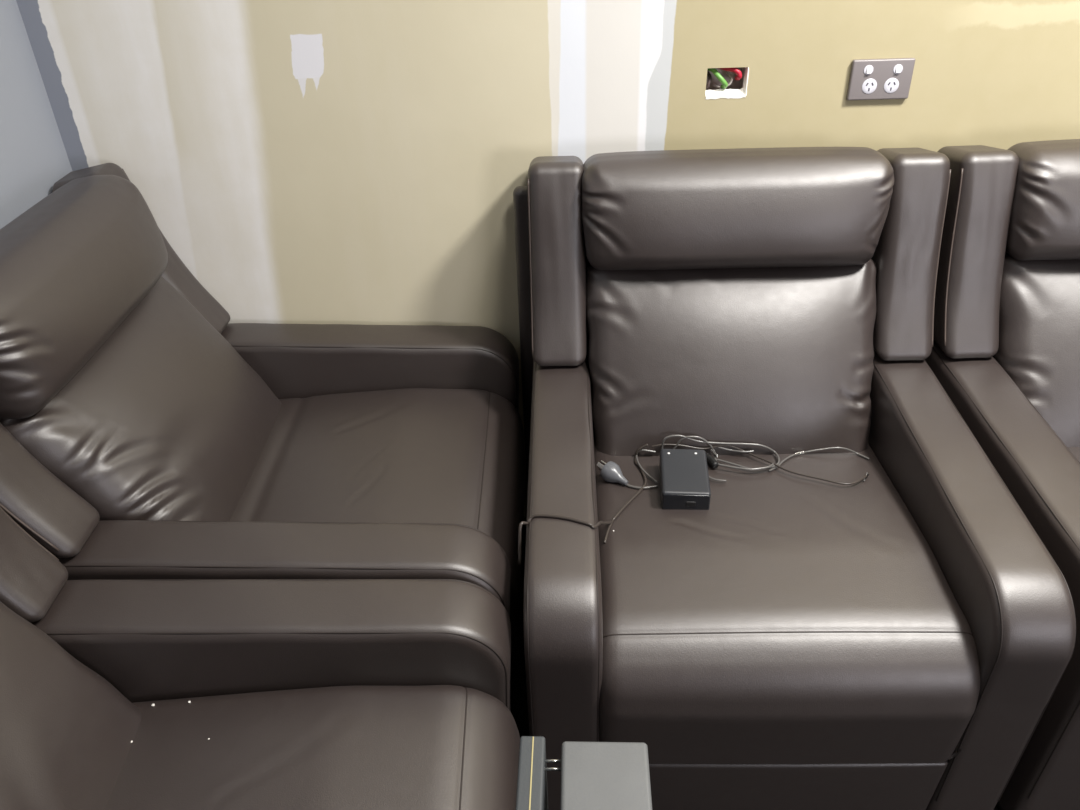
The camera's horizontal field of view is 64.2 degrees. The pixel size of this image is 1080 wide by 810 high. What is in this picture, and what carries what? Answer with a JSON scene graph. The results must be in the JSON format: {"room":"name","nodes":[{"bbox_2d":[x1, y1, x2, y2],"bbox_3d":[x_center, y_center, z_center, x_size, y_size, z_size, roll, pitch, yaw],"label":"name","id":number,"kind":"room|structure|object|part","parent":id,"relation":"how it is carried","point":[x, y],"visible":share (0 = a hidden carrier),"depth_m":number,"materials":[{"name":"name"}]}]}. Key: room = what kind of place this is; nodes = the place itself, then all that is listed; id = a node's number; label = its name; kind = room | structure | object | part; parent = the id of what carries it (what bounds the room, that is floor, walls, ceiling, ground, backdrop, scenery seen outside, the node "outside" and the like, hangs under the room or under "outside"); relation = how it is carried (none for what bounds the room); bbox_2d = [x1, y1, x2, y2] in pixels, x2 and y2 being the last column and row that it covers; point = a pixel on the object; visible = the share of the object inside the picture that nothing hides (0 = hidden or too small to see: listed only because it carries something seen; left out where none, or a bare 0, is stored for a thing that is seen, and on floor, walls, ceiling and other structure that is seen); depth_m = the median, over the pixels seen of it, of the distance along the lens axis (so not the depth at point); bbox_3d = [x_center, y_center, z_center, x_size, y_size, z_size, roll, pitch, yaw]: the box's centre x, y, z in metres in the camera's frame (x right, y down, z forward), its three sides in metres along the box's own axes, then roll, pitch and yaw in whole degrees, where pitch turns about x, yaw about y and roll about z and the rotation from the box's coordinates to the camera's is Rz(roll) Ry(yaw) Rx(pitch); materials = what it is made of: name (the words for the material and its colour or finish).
{"room":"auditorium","nodes":[
{"label":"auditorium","id":0,"kind":"room"},
{"bbox_2d":[0,0,71,228],"bbox_3d":[-0.999,0.388,-0.165,0.100,2.550,4.094,-1,33,1],"label":"wall","id":1,"kind":"structure","parent":0,"point":[33,155],"depth_m":1.56,"materials":[{"name":"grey paint"}]},
{"bbox_2d":[16,0,1079,526],"bbox_3d":[1.133,-0.784,1.516,4.354,2.550,0.013,-1,33,1],"label":"wall","id":2,"kind":"structure","parent":0,"point":[361,162],"depth_m":1.65,"materials":[{"name":"beige paint"}]},
{"bbox_2d":[713,71,732,87],"bbox_3d":[0.352,-0.623,1.650,0.040,0.029,0.019,23,40,33],"label":"wire","id":3,"kind":"object","parent":2,"relation":"attached to","point":[727,72],"visible":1,"depth_m":1.64,"materials":[{"name":"grey"}]},
{"bbox_2d":[706,67,744,89],"bbox_3d":[0.353,-0.625,1.649,0.072,0.048,0.032,-1,33,1],"label":"wall opening","id":4,"kind":"object","parent":2,"relation":"attached to","point":[736,84],"depth_m":1.67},
{"bbox_2d":[706,70,711,89],"bbox_3d":[0.322,-0.619,1.649,0.012,0.038,0.025,-1,33,1],"label":"wire","id":5,"kind":"object","parent":4,"relation":"in","point":[708,72],"visible":0.8,"depth_m":1.64,"materials":[{"name":"grey"}]},
{"bbox_2d":[708,68,727,88],"bbox_3d":[0.334,-0.622,1.636,0.049,0.044,0.024,11,35,19],"label":"wire","id":6,"kind":"object","parent":4,"relation":"in","point":[714,71],"visible":0.87,"depth_m":1.62,"materials":[{"name":"green"}]},
{"bbox_2d":[718,67,741,79],"bbox_3d":[0.359,-0.629,1.634,0.051,0.028,0.024,12,36,20],"label":"wire","id":7,"kind":"object","parent":4,"relation":"in","point":[735,70],"visible":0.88,"depth_m":1.62,"materials":[{"name":"red"}]},
{"bbox_2d":[705,67,748,98],"bbox_3d":[0.353,-0.610,1.631,0.078,0.056,0.014,-1,33,1],"label":"trim","id":8,"kind":"structure","parent":2,"relation":"attached to","point":[719,93],"depth_m":1.64,"materials":[{"name":"white paint"}]},
{"bbox_2d":[846,58,914,100],"bbox_3d":[0.639,-0.610,1.615,0.115,0.073,0.015,-1,33,1],"label":"power outlet","id":9,"kind":"object","parent":2,"relation":"attached to","point":[889,78],"visible":1,"depth_m":1.61,"materials":[{"name":"grey plastic"}]},
{"bbox_2d":[864,65,872,74],"bbox_3d":[0.611,-0.623,1.603,0.018,0.018,0.001,-1,33,1],"label":"switch","id":10,"kind":"object","parent":9,"relation":"attached to","point":[868,69],"depth_m":1.60,"materials":[{"name":"white plastic"}]},
{"bbox_2d":[862,78,876,93],"bbox_3d":[0.619,-0.599,1.618,0.028,0.028,0.001,-1,33,1],"label":"socket","id":11,"kind":"object","parent":9,"relation":"attached to","point":[869,85],"depth_m":1.62,"materials":[{"name":"white plastic"}]},
{"bbox_2d":[884,78,898,92],"bbox_3d":[0.660,-0.600,1.617,0.028,0.028,0.001,-1,33,1],"label":"socket","id":12,"kind":"object","parent":9,"relation":"attached to","point":[891,85],"depth_m":1.62,"materials":[{"name":"white plastic"}]},
{"bbox_2d":[893,64,902,73],"bbox_3d":[0.666,-0.624,1.601,0.018,0.018,0.001,-1,33,1],"label":"switch","id":13,"kind":"object","parent":9,"relation":"attached to","point":[897,68],"depth_m":1.60,"materials":[{"name":"white plastic"}]},
{"bbox_2d":[511,527,999,809],"bbox_3d":[1.166,1.439,0.515,4.354,0.080,4.294,-1,33,1],"label":"floor","id":14,"kind":"structure","parent":0,"point":[519,709],"depth_m":1.83,"materials":[{"name":"carpet"}]},
{"bbox_2d":[0,507,519,809],"bbox_3d":[-0.460,0.549,0.979,0.872,0.999,0.767,-2,33,0],"label":"recliner chair","id":15,"kind":"object","parent":14,"relation":"on","point":[306,694],"visible":0.99,"depth_m":1.15,"materials":[{"name":"brown leather"}]},
{"bbox_2d":[0,601,141,809],"bbox_3d":[-0.678,0.474,0.925,0.317,0.416,0.560,-2,33,0],"label":"cushion","id":16,"kind":"object","parent":15,"relation":"on","point":[71,692],"depth_m":1.07,"materials":[{"name":"brown leather"}]},
{"bbox_3d":[-0.451,0.505,1.341,0.828,0.576,0.112,-2,33,0],"label":"armrest","id":17,"kind":"part","parent":15,"relation":"part of","materials":[{"name":"brown leather"}]},
{"bbox_3d":[-0.360,0.633,1.035,0.677,0.262,0.559,-2,33,0],"label":"seat","id":18,"kind":"part","parent":15,"relation":"part of","materials":[{"name":"brown leather"}]},
{"bbox_2d":[0,163,524,706],"bbox_3d":[-0.470,0.122,1.633,0.872,0.999,0.767,-1,33,1],"label":"recliner chair","id":19,"kind":"object","parent":14,"relation":"on","point":[146,432],"visible":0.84,"depth_m":1.48,"materials":[{"name":"brown leather"}]},
{"bbox_2d":[0,276,281,520],"bbox_3d":[-0.688,0.045,1.582,0.317,0.417,0.560,-1,33,1],"label":"cushion","id":20,"kind":"object","parent":19,"relation":"on","point":[171,418],"depth_m":1.47,"materials":[{"name":"brown leather"}]},
{"bbox_3d":[-0.456,0.436,1.447,0.828,0.576,0.112,-1,33,1],"label":"armrest","id":21,"kind":"part","parent":19,"relation":"part of","materials":[{"name":"brown leather"}]},
{"bbox_3d":[-0.456,0.078,1.995,0.828,0.576,0.112,-1,33,1],"label":"armrest","id":22,"kind":"part","parent":19,"relation":"part of","materials":[{"name":"brown leather"}]},
{"bbox_3d":[-0.370,0.207,1.688,0.678,0.262,0.559,-1,33,1],"label":"seat","id":23,"kind":"part","parent":19,"relation":"part of","materials":[{"name":"brown leather"}]},
{"bbox_2d":[515,736,651,809],"bbox_3d":[0.053,0.698,1.039,0.141,0.651,0.220,0,33,3],"label":"box","id":24,"kind":"object","parent":14,"relation":"on","point":[594,775],"visible":1,"depth_m":0.92,"materials":[{"name":"plastic"}]},
{"bbox_3d":[-0.003,0.699,1.042,0.028,0.650,0.220,0,33,3],"label":"panel","id":25,"kind":"part","parent":24,"relation":"part of","materials":[{"name":"grey plastic"}]},
{"bbox_3d":[0.015,0.398,0.942,0.024,0.003,0.004,0,33,3],"label":"rod","id":26,"kind":"part","parent":24,"relation":"part of","materials":[{"name":"silver metal"}]},
{"bbox_3d":[0.015,0.393,0.950,0.024,0.003,0.004,0,33,3],"label":"rod","id":27,"kind":"part","parent":24,"relation":"part of","materials":[{"name":"silver metal"}]},
{"bbox_2d":[513,147,1075,809],"bbox_3d":[0.351,0.137,1.566,0.801,0.999,0.872,-1,33,2],"label":"recliner chair","id":28,"kind":"object","parent":14,"relation":"on","point":[900,637],"visible":0.94,"depth_m":1.43,"materials":[{"name":"brown leather"}]},
{"bbox_3d":[0.046,0.282,1.656,0.112,0.576,0.828,-1,33,2],"label":"armrest","id":29,"kind":"part","parent":28,"relation":"part of","materials":[{"name":"brown leather"}]},
{"bbox_2d":[518,444,657,563],"bbox_3d":[0.105,0.150,1.454,0.119,0.109,0.400,15,37,24],"label":"power cable","id":30,"kind":"object","parent":28,"relation":"on","point":[610,471],"visible":1,"depth_m":1.53,"materials":[{"name":"grey plastic"}]},
{"bbox_3d":[0.179,0.145,1.536,0.063,0.009,0.016,7,34,14],"label":"plug cord","id":31,"kind":"part","parent":30,"relation":"part of","materials":[{"name":"grey plastic"}]},
{"bbox_3d":[0.374,-0.047,1.850,0.577,0.835,0.195,-1,33,2],"label":"frame","id":32,"kind":"part","parent":28,"relation":"part of","materials":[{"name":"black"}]},
{"bbox_2d":[659,449,710,509],"bbox_3d":[0.254,0.130,1.515,0.082,0.040,0.133,1,33,5],"label":"power adapter","id":33,"kind":"object","parent":28,"relation":"on","point":[684,476],"visible":1,"depth_m":1.48,"materials":[{"name":"grey plastic"}]},
{"bbox_2d":[586,259,876,455],"bbox_3d":[0.369,-0.064,1.692,0.560,0.417,0.316,-1,33,2],"label":"cushion","id":34,"kind":"object","parent":28,"relation":"on","point":[782,358],"depth_m":1.61,"materials":[{"name":"brown leather"}]},
{"bbox_2d":[635,435,868,484],"bbox_3d":[0.394,0.104,1.561,0.434,0.050,0.124,-1,33,1],"label":"coiled cable","id":35,"kind":"object","parent":28,"relation":"on","point":[712,461],"visible":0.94,"depth_m":1.60,"materials":[{"name":"grey plastic"}]},
{"bbox_3d":[0.370,0.278,1.541,0.559,0.262,0.677,-1,33,2],"label":"seat","id":36,"kind":"part","parent":28,"relation":"part of","materials":[{"name":"brown leather"}]},
{"bbox_3d":[0.700,0.273,1.635,0.112,0.576,0.828,-1,33,2],"label":"armrest","id":37,"kind":"part","parent":28,"relation":"part of","materials":[{"name":"brown leather"}]},
{"bbox_2d":[925,139,1079,809],"bbox_3d":[1.162,0.118,1.552,0.767,0.999,0.872,-2,33,1],"label":"recliner chair","id":38,"kind":"object","parent":14,"relation":"on","point":[1005,352],"visible":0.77,"depth_m":1.57,"materials":[{"name":"brown leather"}]},
{"bbox_2d":[993,252,1079,446],"bbox_3d":[1.158,-0.082,1.679,0.560,0.416,0.316,-2,33,1],"label":"cushion","id":39,"kind":"object","parent":38,"relation":"on","point":[1036,350],"depth_m":1.61,"materials":[{"name":"brown leather"}]},
{"bbox_3d":[1.166,0.258,1.528,0.559,0.262,0.677,-2,33,1],"label":"seat","id":40,"kind":"part","parent":38,"relation":"part of","materials":[{"name":"brown leather"}]}
]}

